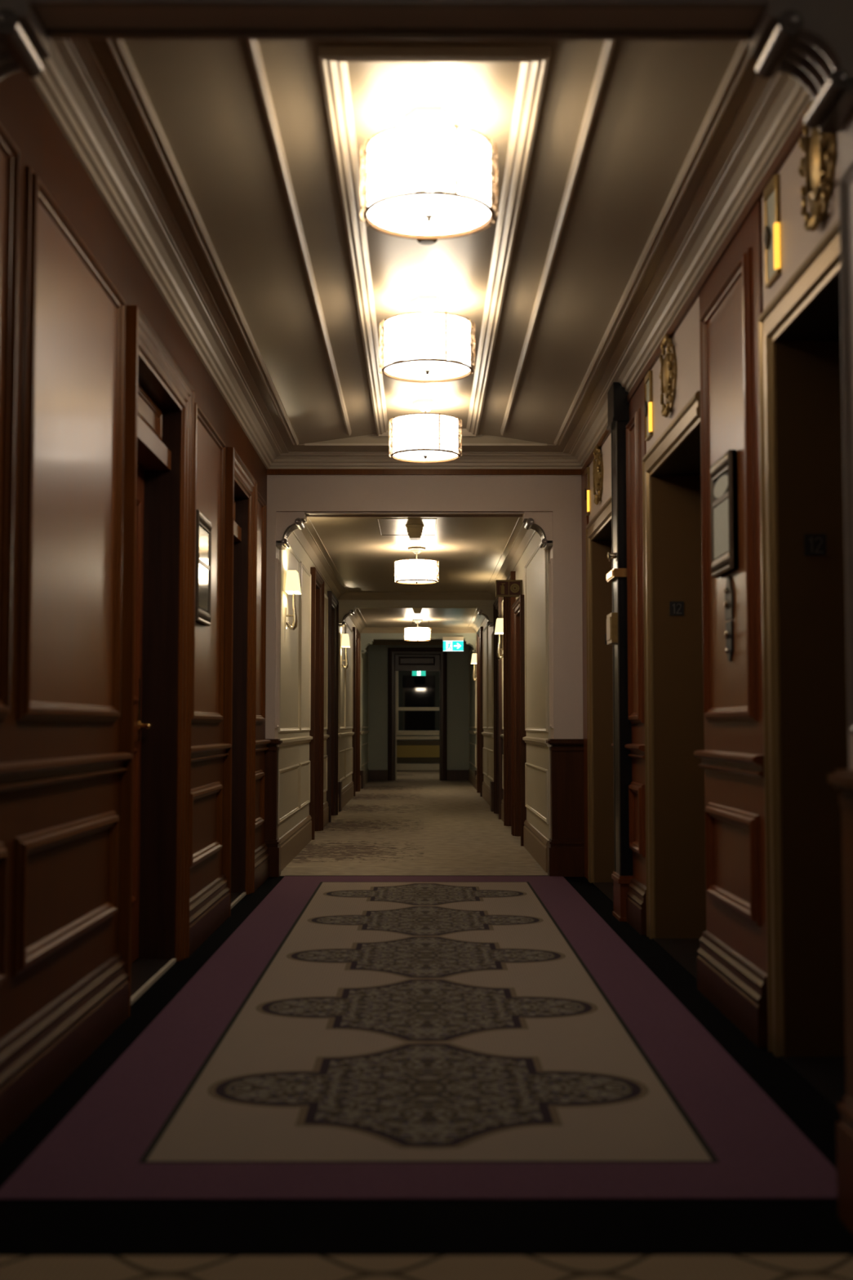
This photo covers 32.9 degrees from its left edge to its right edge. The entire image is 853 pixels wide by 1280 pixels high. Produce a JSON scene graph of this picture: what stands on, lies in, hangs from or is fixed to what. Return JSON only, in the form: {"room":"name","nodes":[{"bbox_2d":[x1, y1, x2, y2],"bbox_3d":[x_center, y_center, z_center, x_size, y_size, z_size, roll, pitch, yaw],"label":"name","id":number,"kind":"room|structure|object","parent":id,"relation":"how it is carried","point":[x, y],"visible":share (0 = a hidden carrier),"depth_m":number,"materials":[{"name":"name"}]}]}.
{"room":"hotel corridor","nodes":[
{"label":"hotel corridor","id":0,"kind":"room"},
{"bbox_2d":[0,71,271,1039],"bbox_3d":[-1.198,-0.046,6.671,0.244,2.980,7.460,0,-3,0],"label":"wall","id":1,"kind":"structure","parent":0,"point":[69,273],"depth_m":4.47,"materials":[{"name":"brown wood"}]},
{"bbox_2d":[0,951,128,1143],"bbox_3d":[-1.093,1.181,4.149,0.040,0.232,2.130,0,-3,0],"label":"baseboard","id":2,"kind":"structure","parent":1,"relation":"attached to","point":[37,1056],"depth_m":4.21,"materials":[{"name":"brown wood"}]},
{"bbox_2d":[118,305,194,1017],"bbox_3d":[-1.196,0.097,5.951,0.244,2.610,1.340,0,-3,0],"label":"door","id":3,"kind":"structure","parent":1,"relation":"in","point":[153,904],"depth_m":6.45,"materials":[{"name":"brown wood"}]},
{"bbox_2d":[195,509,211,626],"bbox_3d":[-1.100,-0.347,7.085,0.035,0.530,0.410,0,-3,0],"label":"framed print","id":4,"kind":"object","parent":1,"relation":"attached to","point":[203,525],"visible":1,"depth_m":7.06,"materials":[{"name":"black"}]},
{"bbox_2d":[188,874,229,956],"bbox_3d":[-1.102,1.365,7.249,0.040,0.232,1.400,0,-3,0],"label":"baseboard","id":5,"kind":"structure","parent":1,"relation":"attached to","point":[209,908],"depth_m":7.19,"materials":[{"name":"brown wood"}]},
{"bbox_2d":[222,447,257,916],"bbox_3d":[-1.204,0.254,8.591,0.244,2.610,1.150,0,-3,0],"label":"door","id":6,"kind":"structure","parent":1,"relation":"in","point":[241,513],"depth_m":9.01,"materials":[{"name":"brown wood"}]},
{"bbox_2d":[254,843,269,891],"bbox_3d":[-1.109,1.503,9.580,0.040,0.232,0.970,0,-3,0],"label":"baseboard","id":7,"kind":"structure","parent":1,"relation":"attached to","point":[261,855],"depth_m":9.57,"materials":[{"name":"brown wood"}]},
{"bbox_2d":[28,39,811,475],"bbox_3d":[0.005,-1.461,6.743,2.250,0.095,6.990,0,-3,0],"label":"trim","id":8,"kind":"structure","parent":1,"relation":"attached to","point":[72,83],"depth_m":5.58,"materials":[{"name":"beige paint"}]},
{"bbox_2d":[278,532,369,871],"bbox_3d":[-1.183,0.802,19.033,0.230,2.750,17.320,0,-3,0],"label":"wall","id":9,"kind":"structure","parent":0,"point":[295,822],"depth_m":12.44,"materials":[{"name":"beige paint"}]},
{"bbox_2d":[284,569,301,630],"bbox_3d":[-1.017,-0.295,10.934,0.112,0.447,0.280,0,-3,0],"label":"wall lamp","id":10,"kind":"object","parent":9,"relation":"attached to","point":[292,586],"visible":1,"depth_m":10.90,"materials":[{"name":"beige fabric"}]},
{"bbox_2d":[309,567,324,839],"bbox_3d":[-1.127,0.615,13.935,0.190,2.520,1.200,0,-3,0],"label":"door","id":11,"kind":"structure","parent":9,"relation":"in","point":[317,723],"depth_m":14.40,"materials":[{"name":"brown wood"}]},
{"bbox_2d":[326,591,338,822],"bbox_3d":[-1.135,0.760,16.380,0.190,2.520,1.300,0,-3,0],"label":"door","id":12,"kind":"structure","parent":9,"relation":"in","point":[333,603],"depth_m":16.90,"materials":[{"name":"brown wood"}]},
{"bbox_2d":[340,633,350,669],"bbox_3d":[-1.040,0.151,18.470,0.112,0.447,0.280,0,-3,0],"label":"wall lamp","id":13,"kind":"object","parent":9,"relation":"attached to","point":[345,639],"visible":1,"depth_m":18.43,"materials":[{"name":"beige fabric"}]},
{"bbox_2d":[351,626,360,796],"bbox_3d":[-1.152,1.109,22.270,0.190,2.520,1.600,0,-3,0],"label":"door","id":14,"kind":"structure","parent":9,"relation":"in","point":[357,636],"depth_m":22.93,"materials":[{"name":"brown wood"}]},
{"bbox_2d":[292,517,536,599],"bbox_3d":[-0.107,-0.753,14.134,1.950,0.085,7.350,0,-3,0],"label":"trim","id":15,"kind":"structure","parent":9,"relation":"attached to","point":[520,538],"depth_m":14.99,"materials":[{"name":"paint"}]},
{"bbox_2d":[348,608,485,633],"bbox_3d":[-0.129,-0.339,21.122,1.950,0.085,6.150,0,-3,0],"label":"trim","id":16,"kind":"structure","parent":9,"relation":"attached to","point":[357,619],"depth_m":24.11,"materials":[{"name":"paint"}]},
{"bbox_2d":[372,640,466,644],"bbox_3d":[-0.144,-0.044,26.098,1.950,0.085,3.320,0,-3,0],"label":"trim","id":17,"kind":"structure","parent":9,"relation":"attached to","point":[375,642],"depth_m":27.72,"materials":[{"name":"paint"}]},
{"bbox_2d":[309,517,519,627],"bbox_3d":[-0.117,-0.656,17.334,2.150,0.100,13.990,0,-3,0],"label":"ceiling","id":18,"kind":"structure","parent":0,"point":[468,551],"depth_m":13.79,"materials":[{"name":"paint"}]},
{"bbox_2d":[376,518,437,535],"bbox_3d":[-0.156,-0.927,11.875,0.480,0.004,1.000,0,-3,0],"label":"access hatch","id":19,"kind":"object","parent":18,"relation":"attached to","point":[376,518],"visible":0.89,"depth_m":11.69,"materials":[{"name":"paint"}]},
{"bbox_2d":[405,524,424,540],"bbox_3d":[-0.095,-0.881,11.804,0.155,0.105,0.238,0,-3,0],"label":"ceiling sensor","id":20,"kind":"object","parent":18,"relation":"attached to","point":[415,531],"visible":1,"depth_m":11.74,"materials":[{"name":"beige plastic"}]},
{"bbox_2d":[394,546,439,584],"bbox_3d":[-0.090,-0.682,13.213,0.407,0.336,0.407,0,-3,0],"label":"ceiling lamp","id":21,"kind":"object","parent":18,"relation":"attached to","point":[409,571],"visible":1,"depth_m":13.07,"materials":[{"name":"white fabric"}]},
{"bbox_2d":[398,578,435,582],"bbox_3d":[-0.090,-0.542,13.205,0.355,0.004,0.355,0,-3,0],"label":"diffuser","id":22,"kind":"object","parent":21,"relation":"attached to","point":[406,580],"depth_m":13.13,"materials":[{"name":"white"}]},
{"bbox_2d":[404,619,431,641],"bbox_3d":[-0.137,-0.146,22.247,0.407,0.336,0.407,0,-3,0],"label":"ceiling lamp","id":23,"kind":"object","parent":18,"relation":"attached to","point":[417,633],"visible":1,"depth_m":22.10,"materials":[{"name":"white fabric"}]},
{"bbox_2d":[413,608,422,613],"bbox_3d":[-0.124,-0.417,19.640,0.155,0.105,0.238,0,-3,0],"label":"ceiling sensor","id":24,"kind":"object","parent":18,"relation":"attached to","point":[416,611],"visible":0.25,"depth_m":19.58,"materials":[{"name":"beige plastic"}]},
{"bbox_2d":[337,600,495,811],"bbox_3d":[-0.104,0.732,17.853,2.500,2.750,0.320,0,-3,0],"label":"wall","id":25,"kind":"structure","parent":0,"point":[346,607],"depth_m":17.80,"materials":[{"name":"beige paint"}]},
{"bbox_2d":[396,735,439,764],"bbox_3d":[-0.153,1.620,34.114,2.900,2.900,0.100,0,-3,0],"label":"wall","id":26,"kind":"structure","parent":0,"point":[397,735],"depth_m":34.02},
{"bbox_2d":[396,671,439,763],"bbox_3d":[0.047,1.611,34.035,1.800,2.590,0.140,0,-3,0],"label":"window","id":27,"kind":"structure","parent":26,"relation":"in","point":[417,696],"depth_m":34.07,"materials":[{"name":"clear glass"}]},
{"bbox_2d":[396,764,439,769],"bbox_3d":[-0.153,2.989,33.957,2.700,0.150,0.050,0,-3,0],"label":"baseboard","id":28,"kind":"structure","parent":26,"relation":"attached to","point":[399,766],"depth_m":33.93,"materials":[{"name":"beige wood"}]},
{"bbox_2d":[360,633,476,788],"bbox_3d":[-0.123,1.111,24.241,2.500,2.750,0.320,0,-3,0],"label":"wall","id":29,"kind":"structure","parent":0,"point":[366,639],"depth_m":24.18,"materials":[{"name":"beige paint"}]},
{"bbox_2d":[442,636,463,651],"bbox_3d":[0.447,0.070,24.136,0.350,0.245,0.048,0,-3,0],"label":"exit sign","id":30,"kind":"object","parent":29,"relation":"attached to","point":[449,643],"visible":1,"depth_m":24.11,"materials":[{"name":"green plastic"}]},
{"bbox_2d":[368,644,469,769],"bbox_3d":[-0.134,1.319,27.755,2.700,2.750,0.150,0,-3,0],"label":"wall","id":31,"kind":"structure","parent":0,"point":[457,662],"depth_m":27.68,"materials":[{"name":"beige paint"}]},
{"bbox_2d":[395,671,396,780],"bbox_3d":[-0.602,1.650,27.845,0.055,2.100,0.050,0,-3,0],"label":"trim","id":32,"kind":"structure","parent":31,"relation":"attached to","point":[396,671],"depth_m":27.82,"materials":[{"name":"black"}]},
{"bbox_2d":[387,647,447,780],"bbox_3d":[-0.174,1.422,27.719,1.129,2.540,0.210,0,-3,0],"label":"door frame","id":33,"kind":"structure","parent":31,"relation":"in","point":[399,659],"depth_m":27.68,"materials":[{"name":"brown wood"}]},
{"bbox_2d":[368,769,468,780],"bbox_3d":[-0.134,2.586,27.590,2.100,0.200,0.030,0,-3,0],"label":"baseboard","id":34,"kind":"structure","parent":31,"relation":"attached to","point":[374,775],"depth_m":27.57,"materials":[{"name":"brown wood"}]},
{"bbox_2d":[87,39,757,452],"bbox_3d":[0.005,-1.583,6.750,2.250,0.150,7.190,0,-3,0],"label":"ceiling","id":35,"kind":"structure","parent":0,"point":[656,96],"depth_m":5.41,"materials":[{"name":"paint"}]},
{"bbox_2d":[388,399,462,462],"bbox_3d":[-0.006,-1.284,8.831,0.447,0.353,0.447,1,-3,-11],"label":"ceiling lamp","id":36,"kind":"object","parent":35,"relation":"attached to","point":[424,436],"visible":1,"depth_m":8.68,"materials":[{"name":"white fabric"}]},
{"bbox_2d":[393,448,457,460],"bbox_3d":[-0.006,-1.135,8.823,0.394,0.004,0.394,0,-3,0],"label":"diffuser","id":37,"kind":"object","parent":36,"relation":"attached to","point":[412,454],"depth_m":8.81,"materials":[{"name":"white glass"}]},
{"bbox_2d":[304,433,546,445],"bbox_3d":[-0.004,-1.363,9.813,1.650,0.079,0.030,0,-3,0],"label":"trim","id":38,"kind":"structure","parent":35,"relation":"attached to","point":[373,434],"depth_m":9.81,"materials":[{"name":"beige paint"}]},
{"bbox_2d":[379,295,475,382],"bbox_3d":[0.004,-1.409,6.715,0.447,0.353,0.447,1,-3,-11],"label":"ceiling lamp","id":39,"kind":"object","parent":35,"relation":"attached to","point":[427,344],"visible":1,"depth_m":6.57,"materials":[{"name":"white fabric"}]},
{"bbox_2d":[385,358,469,379],"bbox_3d":[0.004,-1.261,6.706,0.394,0.004,0.394,0,-3,0],"label":"diffuser","id":40,"kind":"object","parent":39,"relation":"attached to","point":[410,368],"depth_m":6.69,"materials":[{"name":"white glass"}]},
{"bbox_2d":[413,234,440,244],"bbox_3d":[0.003,-1.617,5.796,0.110,0.046,0.110,0,-3,0],"label":"smoke detector","id":41,"kind":"object","parent":35,"relation":"attached to","point":[421,242],"visible":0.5,"depth_m":5.78,"materials":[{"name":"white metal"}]},
{"bbox_2d":[105,39,750,444],"bbox_3d":[0.009,-1.506,6.656,1.812,0.023,6.150,0,-3,0],"label":"trim","id":42,"kind":"structure","parent":35,"relation":"attached to","point":[118,49],"depth_m":5.23,"materials":[{"name":"beige paint"}]},
{"bbox_2d":[360,106,497,239],"bbox_3d":[0.008,-1.530,4.679,0.447,0.353,0.447,1,-3,-11],"label":"ceiling lamp","id":43,"kind":"object","parent":35,"relation":"attached to","point":[428,175],"visible":1,"depth_m":4.54,"materials":[{"name":"white fabric"}]},
{"bbox_2d":[368,190,489,235],"bbox_3d":[0.008,-1.381,4.670,0.394,0.004,0.394,0,-3,0],"label":"diffuser","id":44,"kind":"object","parent":43,"relation":"attached to","point":[406,211],"depth_m":4.65,"materials":[{"name":"white glass"}]},
{"bbox_2d":[245,40,616,435],"bbox_3d":[0.006,-1.556,6.669,1.057,0.038,5.930,0,-3,0],"label":"trim","id":45,"kind":"structure","parent":35,"relation":"attached to","point":[253,46],"depth_m":5.32,"materials":[{"name":"beige paint"}]},
{"bbox_2d":[317,45,551,435],"bbox_3d":[0.014,-1.553,6.964,0.680,0.036,5.520,0,-3,0],"label":"trim","id":46,"kind":"structure","parent":35,"relation":"attached to","point":[333,60],"depth_m":5.09,"materials":[{"name":"beige paint"}]},
{"bbox_2d":[263,475,584,876],"bbox_3d":[-0.006,0.179,10.249,2.650,2.955,0.296,0,-3,0],"label":"wall","id":47,"kind":"structure","parent":0,"point":[549,505],"depth_m":10.21,"materials":[{"name":"white paint"}]},
{"bbox_2d":[0,769,852,1279],"bbox_3d":[-0.045,1.957,14.860,6.000,0.050,38.900,0,-3,0],"label":"floor","id":48,"kind":"structure","parent":0,"point":[658,1226],"depth_m":3.08,"materials":[{"name":"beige carpet"}]},
{"bbox_2d":[0,875,837,1199],"bbox_3d":[-0.009,1.442,6.634,1.933,0.004,6.888,0,-3,0],"label":"patterned rug","id":49,"kind":"object","parent":48,"relation":"on","point":[354,1037],"visible":1,"depth_m":4.25,"materials":[{"name":"carpet"}]},
{"bbox_2d":[606,382,633,921],"bbox_3d":[1.058,0.054,7.969,0.112,2.935,0.290,0,-3,0],"label":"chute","id":50,"kind":"object","parent":48,"relation":"on","point":[617,395],"visible":0.95,"depth_m":7.88,"materials":[{"name":"black"}]},
{"bbox_2d":[611,380,646,935],"bbox_3d":[1.103,0.099,7.839,0.066,2.830,1.055,0,-3,0],"label":"wall pier","id":51,"kind":"object","parent":48,"relation":"on","point":[636,442],"visible":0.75,"depth_m":7.55,"materials":[{"name":"red wood"}]},
{"bbox_2d":[693,200,768,1047],"bbox_3d":[1.111,-0.051,5.316,0.066,2.830,1.050,0,-3,0],"label":"wall pier","id":52,"kind":"object","parent":48,"relation":"on","point":[732,956],"visible":0.94,"depth_m":5.18,"materials":[{"name":"red wood"}]},
{"bbox_2d":[710,449,737,577],"bbox_3d":[1.097,-0.460,5.337,0.035,0.430,0.335,0,-3,0],"label":"picture frame","id":53,"kind":"object","parent":52,"relation":"attached to","point":[723,473],"visible":1,"depth_m":5.27,"materials":[{"name":"black"}]},
{"bbox_2d":[724,575,733,620],"bbox_3d":[1.107,-0.156,5.307,0.022,0.160,0.124,0,-3,0],"label":"plate","id":54,"kind":"object","parent":52,"relation":"attached to","point":[729,592],"visible":1,"depth_m":5.29,"materials":[{"name":"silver metal"}]},
{"bbox_2d":[724,621,733,661],"bbox_3d":[1.107,0.006,5.297,0.022,0.145,0.096,0,-3,0],"label":"switch plate","id":55,"kind":"object","parent":52,"relation":"attached to","point":[729,633],"visible":1,"depth_m":5.28,"materials":[{"name":"silver"}]},
{"bbox_2d":[0,0,852,1234],"bbox_3d":[0.016,-0.248,3.037,4.450,2.955,0.266,0,-3,0],"label":"wall","id":56,"kind":"structure","parent":0,"point":[809,42],"depth_m":3.12,"materials":[{"name":"white paint"}]},
{"bbox_2d":[467,531,551,872],"bbox_3d":[0.937,0.802,19.039,0.230,2.750,17.320,0,-3,0],"label":"wall","id":57,"kind":"structure","parent":0,"point":[532,567],"depth_m":11.88,"materials":[{"name":"beige paint"}]},
{"bbox_2d":[471,653,476,680],"bbox_3d":[0.783,0.447,23.467,0.112,0.447,0.280,0,-3,0],"label":"wall lamp","id":58,"kind":"object","parent":57,"relation":"attached to","point":[473,660],"visible":0.84,"depth_m":23.37,"materials":[{"name":"beige fabric"}]},
{"bbox_2d":[476,626,484,796],"bbox_3d":[0.888,1.095,22.027,0.190,2.520,1.300,0,-3,0],"label":"door","id":59,"kind":"structure","parent":57,"relation":"in","point":[480,775],"depth_m":22.53,"materials":[{"name":"brown wood"}]},
{"bbox_2d":[493,596,503,819],"bbox_3d":[0.904,0.784,16.786,0.190,2.520,1.100,0,-3,0],"label":"door","id":60,"kind":"structure","parent":57,"relation":"in","point":[498,740],"depth_m":17.20,"materials":[{"name":"brown wood"}]},
{"bbox_2d":[494,617,503,659],"bbox_3d":[0.806,-0.008,15.781,0.112,0.447,0.280,0,-3,0],"label":"wall lamp","id":61,"kind":"object","parent":57,"relation":"attached to","point":[499,629],"visible":0.83,"depth_m":15.69,"materials":[{"name":"beige fabric"}]},
{"bbox_2d":[495,579,522,596],"bbox_3d":[0.746,-0.466,13.024,0.240,0.150,0.057,0,-3,0],"label":"sign","id":62,"kind":"object","parent":57,"relation":"attached to","point":[504,588],"visible":0.99,"depth_m":13.00,"materials":[{"name":"brown"}]},
{"bbox_2d":[503,571,515,834],"bbox_3d":[0.911,0.640,14.605,0.190,2.550,1.270,0,-3,0],"label":"door","id":63,"kind":"structure","parent":57,"relation":"in","point":[508,602],"depth_m":15.15,"materials":[{"name":"brown wood"}]},
{"bbox_2d":[511,594,526,846],"bbox_3d":[0.915,0.734,13.238,0.190,2.200,1.210,0,-3,0],"label":"door","id":64,"kind":"structure","parent":57,"relation":"in","point":[518,744],"depth_m":13.71,"materials":[{"name":"brown wood"}]},
{"bbox_2d":[589,128,839,521],"bbox_3d":[1.137,-1.156,6.654,0.026,0.455,6.500,0,-3,0],"label":"wall","id":65,"kind":"structure","parent":0,"point":[797,243],"depth_m":4.82,"materials":[{"name":"white paint"}]},
{"bbox_2d":[584,466,590,517],"bbox_3d":[1.103,-1.014,9.899,0.022,0.325,0.154,0,-3,0],"label":"lantern","id":66,"kind":"object","parent":65,"relation":"attached to","point":[587,471],"visible":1,"depth_m":9.83,"materials":[{"name":"glass"}]},
{"bbox_2d":[592,444,603,505],"bbox_3d":[1.092,-1.057,9.242,0.048,0.385,0.298,0,-3,0],"label":"crest","id":67,"kind":"object","parent":65,"relation":"attached to","point":[597,473],"visible":1,"depth_m":9.18,"materials":[{"name":"gold metal"}]},
{"bbox_2d":[644,370,653,440],"bbox_3d":[1.111,-1.172,7.223,0.022,0.325,0.154,0,-3,0],"label":"lantern","id":68,"kind":"object","parent":65,"relation":"attached to","point":[648,379],"visible":1,"depth_m":7.19,"materials":[{"name":"glass"}]},
{"bbox_2d":[658,333,677,417],"bbox_3d":[1.100,-1.213,6.617,0.048,0.385,0.298,0,-3,0],"label":"crest","id":69,"kind":"object","parent":65,"relation":"attached to","point":[668,371],"visible":1,"depth_m":6.56,"materials":[{"name":"gold metal"}]},
{"bbox_2d":[763,173,782,288],"bbox_3d":[1.119,-1.323,4.673,0.022,0.325,0.154,0,-3,0],"label":"lantern","id":70,"kind":"object","parent":65,"relation":"attached to","point":[771,193],"visible":1,"depth_m":4.66,"materials":[{"name":"glass"}]},
{"bbox_2d":[798,97,837,231],"bbox_3d":[1.108,-1.361,4.121,0.048,0.385,0.298,0,-3,0],"label":"crest","id":71,"kind":"object","parent":65,"relation":"attached to","point":[820,149],"visible":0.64,"depth_m":4.08,"materials":[{"name":"gold metal"}]},
{"bbox_3d":[-0.144,-0.007,31.160,2.900,0.100,6.590,0,-3,0],"label":"ceiling","id":72,"kind":"structure","parent":0,"visible":0},
{"bbox_2d":[412,671,426,675],"bbox_3d":[-0.164,0.407,31.046,0.300,0.740,0.048,0,-3,0],"label":"exit sign","id":73,"kind":"object","parent":72,"relation":"hanging from","point":[414,673],"visible":0.41,"depth_m":31.01,"materials":[{"name":"green plastic"}]},
{"bbox_3d":[1.280,-0.045,6.678,0.300,2.980,7.460,0,-3,0],"label":"wall","id":74,"kind":"structure","parent":0,"visible":0},
{"bbox_2d":[581,466,589,879],"bbox_3d":[1.115,0.226,9.990,0.030,2.830,0.315,0,-3,0],"label":"trim","id":75,"kind":"structure","parent":74,"relation":"attached to","point":[585,521],"depth_m":10.01,"materials":[{"name":"red wood"}]},
{"bbox_2d":[586,496,614,902],"bbox_3d":[1.272,0.378,9.082,0.362,2.420,1.440,0,-3,0],"label":"door","id":76,"kind":"structure","parent":74,"relation":"in","point":[598,531],"depth_m":9.66,"materials":[{"name":"brown wood"}]},
{"bbox_2d":[604,633,607,644],"bbox_3d":[1.236,-0.007,9.689,0.070,0.070,0.007,0,-3,0],"label":"number plate","id":77,"kind":"object","parent":76,"relation":"attached to","point":[606,641],"visible":0.03,"depth_m":9.69,"materials":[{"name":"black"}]},
{"bbox_2d":[642,390,706,981],"bbox_3d":[1.279,0.228,6.557,0.362,2.420,1.440,0,-3,0],"label":"door","id":78,"kind":"structure","parent":74,"relation":"in","point":[673,654],"depth_m":7.13,"materials":[{"name":"brown wood"}]},
{"bbox_2d":[669,601,684,615],"bbox_3d":[1.243,-0.157,7.163,0.070,0.070,0.007,0,-3,0],"label":"number plate","id":79,"kind":"object","parent":78,"relation":"attached to","point":[676,608],"visible":1,"depth_m":7.16,"materials":[{"name":"black"}]},
{"bbox_2d":[758,219,848,1114],"bbox_3d":[1.287,0.079,4.039,0.362,2.420,1.425,0,-3,0],"label":"door","id":80,"kind":"structure","parent":74,"relation":"in","point":[805,646],"depth_m":4.61,"materials":[{"name":"brown wood"}]},
{"bbox_2d":[804,533,826,555],"bbox_3d":[1.251,-0.306,4.638,0.070,0.070,0.007,0,-3,0],"label":"number plate","id":81,"kind":"object","parent":80,"relation":"attached to","point":[815,544],"visible":1,"depth_m":4.63,"materials":[{"name":"black"}]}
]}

